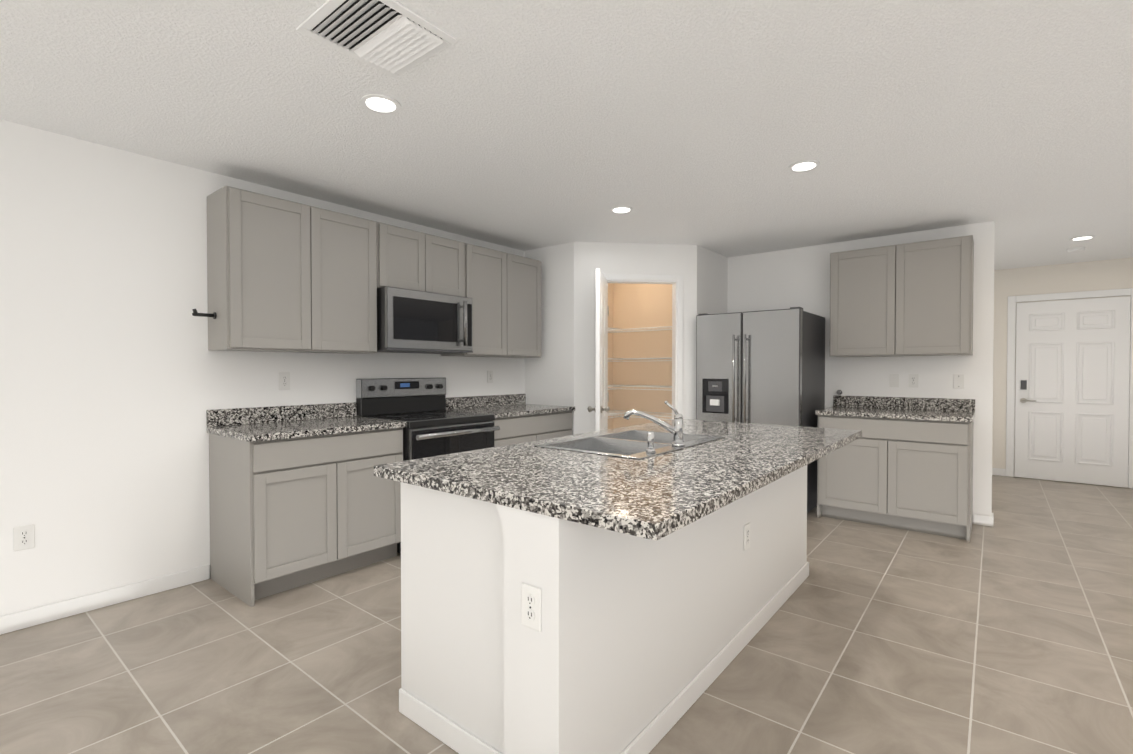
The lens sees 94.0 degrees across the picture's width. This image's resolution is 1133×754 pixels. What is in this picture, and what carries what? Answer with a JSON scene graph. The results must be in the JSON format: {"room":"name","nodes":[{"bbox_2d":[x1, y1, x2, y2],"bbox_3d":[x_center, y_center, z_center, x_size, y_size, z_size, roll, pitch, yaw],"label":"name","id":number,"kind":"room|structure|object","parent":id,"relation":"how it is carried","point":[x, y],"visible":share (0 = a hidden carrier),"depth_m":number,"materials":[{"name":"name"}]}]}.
{"room":"kitchen","nodes":[
{"label":"kitchen","id":0,"kind":"room"},
{"bbox_2d":[0,119,523,615],"bbox_3d":[-2.093,-0.009,3.342,0.140,2.438,8.520,1,1,39],"label":"wall","id":1,"kind":"structure","parent":0,"point":[118,379],"depth_m":2.83,"materials":[{"name":"white paint"}]},
{"bbox_2d":[13,524,34,550],"bbox_3d":[-2.633,0.780,2.568,0.009,0.116,0.072,1,1,39],"label":"electrical outlet","id":2,"kind":"object","parent":1,"relation":"attached to","point":[24,537],"visible":1,"depth_m":2.56,"materials":[{"name":"white plastic"}]},
{"bbox_2d":[0,565,209,634],"bbox_3d":[-3.392,1.191,1.634,0.013,0.085,3.965,1,1,39],"label":"baseboard","id":3,"kind":"structure","parent":1,"relation":"attached to","point":[12,622],"depth_m":2.78,"materials":[{"name":"white wood"}]},
{"bbox_2d":[279,372,289,389],"bbox_3d":[-1.868,0.027,3.502,0.009,0.116,0.072,1,1,39],"label":"electrical outlet","id":4,"kind":"object","parent":1,"relation":"attached to","point":[284,380],"visible":1,"depth_m":3.50,"materials":[{"name":"white plastic"}]},
{"bbox_2d":[207,186,376,353],"bbox_3d":[-1.725,-0.621,3.414,0.325,0.914,0.929,1,1,39],"label":"upper cabinet","id":5,"kind":"object","parent":1,"relation":"attached to","point":[283,275],"visible":1,"depth_m":3.21,"materials":[{"name":"grey wood"}]},
{"bbox_2d":[192,309,216,318],"bbox_3d":[-2.081,-0.363,3.034,0.040,0.053,0.114,1,1,39],"label":"hook","id":6,"kind":"object","parent":5,"relation":"attached to","point":[196,313],"visible":1,"depth_m":3.03,"materials":[{"name":"black plastic"}]},
{"bbox_2d":[377,222,463,296],"bbox_3d":[-1.187,-0.860,4.076,0.325,0.454,0.778,1,1,39],"label":"upper cabinet","id":7,"kind":"object","parent":1,"relation":"attached to","point":[413,260],"visible":0.83,"depth_m":3.93,"materials":[{"name":"grey wood"}]},
{"bbox_2d":[377,287,472,353],"bbox_3d":[-1.126,-0.407,4.033,0.481,0.438,0.768,1,1,39],"label":"microwave","id":8,"kind":"object","parent":7,"relation":"attached to","point":[412,321],"visible":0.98,"depth_m":3.85,"materials":[{"name":"silver metal"}]},
{"bbox_2d":[487,370,492,382],"bbox_3d":[-0.710,-0.003,4.931,0.009,0.116,0.072,1,1,39],"label":"electrical outlet","id":9,"kind":"object","parent":1,"relation":"attached to","point":[489,376],"visible":1,"depth_m":4.93,"materials":[{"name":"white plastic"}]},
{"bbox_2d":[441,243,540,357],"bbox_3d":[-0.648,-0.639,4.744,0.325,0.914,0.930,1,1,39],"label":"upper cabinet","id":10,"kind":"object","parent":1,"relation":"attached to","point":[502,290],"visible":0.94,"depth_m":4.61,"materials":[{"name":"grey wood"}]},
{"bbox_2d":[524,242,573,434],"bbox_3d":[-0.142,-0.035,5.139,0.630,2.438,0.110,1,1,39],"label":"wall","id":11,"kind":"structure","parent":0,"point":[549,376],"depth_m":5.04,"materials":[{"name":"white paint"}]},
{"bbox_2d":[0,475,1132,753],"bbox_3d":[1.767,1.284,2.280,8.400,0.120,11.700,1,1,39],"label":"floor","id":12,"kind":"structure","parent":0,"point":[1010,631],"depth_m":2.28,"materials":[{"name":"tile"}]},
{"bbox_2d":[209,427,402,606],"bbox_3d":[-1.606,0.772,3.338,0.630,0.876,0.930,1,1,39],"label":"base cabinet","id":13,"kind":"object","parent":12,"relation":"on","point":[288,514],"visible":0.94,"depth_m":3.04,"materials":[{"name":"grey wood"}]},
{"bbox_2d":[206,402,406,441],"bbox_3d":[-1.601,0.263,3.322,0.648,0.138,0.947,1,1,39],"label":"countertop","id":14,"kind":"structure","parent":13,"relation":"on","point":[255,424],"depth_m":3.30,"materials":[{"name":"stone"}]},
{"bbox_2d":[356,377,499,552],"bbox_3d":[-1.020,0.606,3.962,0.743,1.190,0.766,1,1,39],"label":"range","id":15,"kind":"object","parent":12,"relation":"on","point":[435,430],"visible":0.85,"depth_m":3.91,"materials":[{"name":"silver metal"}]},
{"bbox_2d":[492,411,572,446],"bbox_3d":[-0.500,0.753,4.703,0.630,0.876,1.024,1,1,39],"label":"base cabinet","id":16,"kind":"object","parent":12,"relation":"on","point":[520,429],"visible":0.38,"depth_m":4.46,"materials":[{"name":"grey wood"}]},
{"bbox_2d":[442,394,574,417],"bbox_3d":[-0.494,0.244,4.690,0.648,0.138,1.030,1,1,39],"label":"countertop","id":17,"kind":"structure","parent":16,"relation":"on","point":[507,405],"depth_m":4.71,"materials":[{"name":"stone"}]},
{"bbox_2d":[399,465,808,753],"bbox_3d":[0.384,0.786,2.572,0.893,0.870,2.381,1,1,39],"label":"kitchen island","id":18,"kind":"object","parent":12,"relation":"on","point":[636,645],"visible":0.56,"depth_m":1.72,"materials":[{"name":"white paint"}]},
{"bbox_2d":[521,583,540,631],"bbox_3d":[-0.097,0.626,1.438,0.072,0.116,0.009,1,1,39],"label":"electrical outlet","id":19,"kind":"object","parent":18,"relation":"attached to","point":[530,606],"visible":1,"depth_m":1.43,"materials":[{"name":"white plastic"}]},
{"bbox_2d":[374,419,861,540],"bbox_3d":[0.501,0.333,2.487,1.165,0.037,2.390,1,1,39],"label":"island countertop","id":20,"kind":"structure","parent":18,"relation":"on","point":[657,497],"depth_m":1.78,"materials":[{"name":"stone"}]},
{"bbox_2d":[534,429,725,458],"bbox_3d":[0.333,0.406,2.554,0.560,0.195,0.840,1,1,39],"label":"sink","id":21,"kind":"object","parent":20,"relation":"in","point":[632,443],"visible":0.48,"depth_m":2.60,"materials":[{"name":"silver metal"}]},
{"bbox_2d":[646,431,655,452],"bbox_3d":[0.349,0.268,2.191,0.042,0.088,0.042,1,1,39],"label":"sprayer","id":22,"kind":"object","parent":21,"relation":"on","point":[650,439],"visible":1,"depth_m":2.18,"materials":[{"name":"silver metal"}]},
{"bbox_2d":[623,401,684,446],"bbox_3d":[0.401,0.208,2.405,0.247,0.202,0.161,1,1,39],"label":"faucet","id":23,"kind":"object","parent":20,"relation":"on","point":[676,430],"visible":1,"depth_m":2.38,"materials":[{"name":"silver metal"}]},
{"bbox_2d":[744,522,749,550],"bbox_3d":[0.830,0.732,2.426,0.009,0.116,0.072,1,1,39],"label":"electrical outlet","id":24,"kind":"object","parent":18,"relation":"attached to","point":[746,536],"visible":1,"depth_m":2.42,"materials":[{"name":"white plastic"}]},
{"bbox_2d":[696,307,824,512],"bbox_3d":[1.794,0.301,4.917,0.915,1.774,0.886,1,1,39],"label":"fridge","id":25,"kind":"object","parent":12,"relation":"on","point":[763,367],"visible":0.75,"depth_m":4.59,"materials":[{"name":"grey metal"}]},
{"bbox_2d":[817,415,973,542],"bbox_3d":[2.709,0.757,4.381,1.030,0.876,0.630,1,1,39],"label":"base cabinet","id":26,"kind":"object","parent":12,"relation":"on","point":[911,475],"visible":0.94,"depth_m":4.09,"materials":[{"name":"grey wood"}]},
{"bbox_2d":[815,395,974,421],"bbox_3d":[2.704,0.248,4.367,1.050,0.138,0.648,1,1,39],"label":"countertop","id":27,"kind":"structure","parent":26,"relation":"on","point":[947,409],"depth_m":4.42,"materials":[{"name":"stone"}]},
{"bbox_2d":[0,0,1132,269],"bbox_3d":[1.767,-1.273,2.244,8.400,0.120,11.700,1,1,39],"label":"ceiling","id":28,"kind":"structure","parent":0,"point":[536,124],"depth_m":2.43,"materials":[{"name":"white paint"}]},
{"bbox_2d":[296,0,456,77],"bbox_3d":[-0.663,-1.200,1.858,0.390,0.016,0.390,1,1,39],"label":"ceiling vent","id":29,"kind":"object","parent":28,"relation":"in","point":[393,38],"visible":1,"depth_m":1.84,"materials":[{"name":"white metal"}]},
{"bbox_2d":[360,94,400,113],"bbox_3d":[-0.825,-1.211,2.349,0.170,0.007,0.170,1,1,39],"label":"recessed light","id":30,"kind":"object","parent":28,"relation":"in","point":[380,103],"visible":1,"depth_m":2.34,"materials":[{"name":"white"}]},
{"bbox_2d":[610,206,632,213],"bbox_3d":[0.406,-1.232,3.901,0.170,0.007,0.170,1,1,39],"label":"recessed light","id":31,"kind":"object","parent":28,"relation":"in","point":[621,209],"visible":0.96,"depth_m":3.88,"materials":[{"name":"white"}]},
{"bbox_2d":[788,160,819,171],"bbox_3d":[1.375,-1.221,3.064,0.170,0.007,0.170,1,1,39],"label":"recessed light","id":32,"kind":"object","parent":28,"relation":"in","point":[804,165],"visible":1,"depth_m":3.06,"materials":[{"name":"white"}]},
{"bbox_2d":[1066,247,1085,252],"bbox_3d":[4.963,-1.236,5.151,0.136,0.034,0.136,1,1,39],"label":"smoke detector","id":33,"kind":"object","parent":28,"relation":"attached to","point":[1075,249],"visible":0.96,"depth_m":5.12,"materials":[{"name":"white plastic"}]},
{"bbox_2d":[1069,235,1095,240],"bbox_3d":[4.626,-1.244,4.742,0.170,0.007,0.170,1,1,39],"label":"recessed light","id":34,"kind":"object","parent":28,"relation":"in","point":[1081,238],"visible":0.96,"depth_m":4.74,"materials":[{"name":"white"}]},
{"bbox_2d":[574,242,696,434],"bbox_3d":[0.646,-0.033,5.015,1.174,2.438,0.110,0,1,-6],"label":"wall","id":35,"kind":"structure","parent":0,"point":[590,258],"depth_m":4.92,"materials":[{"name":"white paint"}]},
{"bbox_2d":[588,269,609,430],"bbox_3d":[0.326,0.151,4.589,0.381,2.058,0.592,1,1,39],"label":"pantry door","id":36,"kind":"structure","parent":35,"relation":"in","point":[601,409],"depth_m":4.36,"materials":[{"name":"white wood"}]},
{"bbox_2d":[603,274,682,418],"bbox_3d":[0.700,0.113,5.014,0.794,2.147,0.126,0,1,-6],"label":"door frame","id":37,"kind":"structure","parent":35,"relation":"attached to","point":[676,281],"depth_m":4.99,"materials":[{"name":"white wood"}]},
{"bbox_2d":[608,283,671,428],"bbox_3d":[0.631,-0.039,5.529,1.338,2.436,1.448,1,1,39],"label":"wall","id":38,"kind":"structure","parent":0,"point":[638,305],"depth_m":6.25,"materials":[{"name":"beige paint"}]},
{"bbox_2d":[608,410,671,419],"bbox_3d":[0.631,0.433,5.535,1.318,0.039,1.428,1,1,39],"label":"shelf","id":39,"kind":"object","parent":38,"relation":"attached to","point":[613,414],"visible":0.25,"depth_m":5.94,"materials":[{"name":"white wood"}]},
{"bbox_2d":[608,384,671,390],"bbox_3d":[0.631,0.123,5.531,1.318,0.039,1.428,1,1,39],"label":"shelf","id":40,"kind":"object","parent":38,"relation":"attached to","point":[625,386],"visible":0.33,"depth_m":5.84,"materials":[{"name":"white metal"}]},
{"bbox_2d":[608,357,671,361],"bbox_3d":[0.631,-0.186,5.527,1.318,0.039,1.428,1,1,39],"label":"shelf","id":41,"kind":"object","parent":38,"relation":"attached to","point":[614,359],"visible":0.42,"depth_m":5.86,"materials":[{"name":"white wood"}]},
{"bbox_2d":[608,326,671,332],"bbox_3d":[0.631,-0.516,5.522,1.318,0.039,1.428,1,1,39],"label":"shelf","id":42,"kind":"object","parent":38,"relation":"attached to","point":[615,330],"visible":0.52,"depth_m":5.84,"materials":[{"name":"white metal"}]},
{"bbox_2d":[697,245,727,314],"bbox_3d":[1.425,-0.037,5.343,0.110,2.438,0.740,1,1,39],"label":"wall","id":43,"kind":"structure","parent":0,"point":[712,282],"depth_m":5.27,"materials":[{"name":"white paint"}]},
{"bbox_2d":[727,221,994,523],"bbox_3d":[2.022,-0.038,5.413,3.650,2.438,0.120,1,1,39],"label":"wall","id":44,"kind":"structure","parent":0,"point":[786,279],"depth_m":4.65,"materials":[{"name":"white paint"}]},
{"bbox_2d":[889,374,898,386],"bbox_3d":[2.876,0.032,4.640,0.072,0.116,0.008,1,1,39],"label":"electrical outlet","id":45,"kind":"object","parent":44,"relation":"attached to","point":[893,380],"visible":1,"depth_m":4.64,"materials":[{"name":"white plastic"}]},
{"bbox_2d":[829,235,973,356],"bbox_3d":[2.809,-0.635,4.478,1.000,0.914,0.325,1,1,39],"label":"upper cabinet","id":46,"kind":"object","parent":44,"relation":"attached to","point":[912,299],"visible":1,"depth_m":4.32,"materials":[{"name":"grey wood"}]},
{"bbox_2d":[908,374,917,387],"bbox_3d":[2.986,0.033,4.551,0.072,0.116,0.009,1,1,39],"label":"electrical outlet","id":47,"kind":"object","parent":44,"relation":"attached to","point":[913,381],"visible":1,"depth_m":4.55,"materials":[{"name":"white plastic"}]},
{"bbox_2d":[953,374,963,387],"bbox_3d":[3.230,0.035,4.354,0.072,0.116,0.007,1,1,39],"label":"electrical outlet","id":48,"kind":"object","parent":44,"relation":"attached to","point":[958,380],"visible":1,"depth_m":4.35,"materials":[{"name":"white plastic"}]},
{"bbox_2d":[992,258,1132,487],"bbox_3d":[5.103,-0.052,6.380,8.400,2.438,0.140,1,1,39],"label":"wall","id":49,"kind":"structure","parent":0,"point":[1089,276],"depth_m":6.12,"materials":[{"name":"beige paint"}]},
{"bbox_2d":[992,468,1005,475],"bbox_3d":[3.492,1.108,7.602,4.380,0.085,0.013,1,1,39],"label":"baseboard","id":50,"kind":"structure","parent":49,"relation":"attached to","point":[995,471],"depth_m":6.27,"materials":[{"name":"white wood"}]},
{"bbox_2d":[1006,288,1132,488],"bbox_3d":[5.595,0.117,5.882,1.073,2.115,0.018,1,1,39],"label":"door frame","id":51,"kind":"structure","parent":49,"relation":"attached to","point":[1011,347],"depth_m":6.15,"materials":[{"name":"white wood"}]},
{"bbox_2d":[1014,296,1130,487],"bbox_3d":[5.571,0.156,5.853,0.915,2.022,0.088,1,1,39],"label":"front door","id":52,"kind":"structure","parent":49,"relation":"in","point":[1072,391],"depth_m":5.84,"materials":[{"name":"white wood"}]}
]}

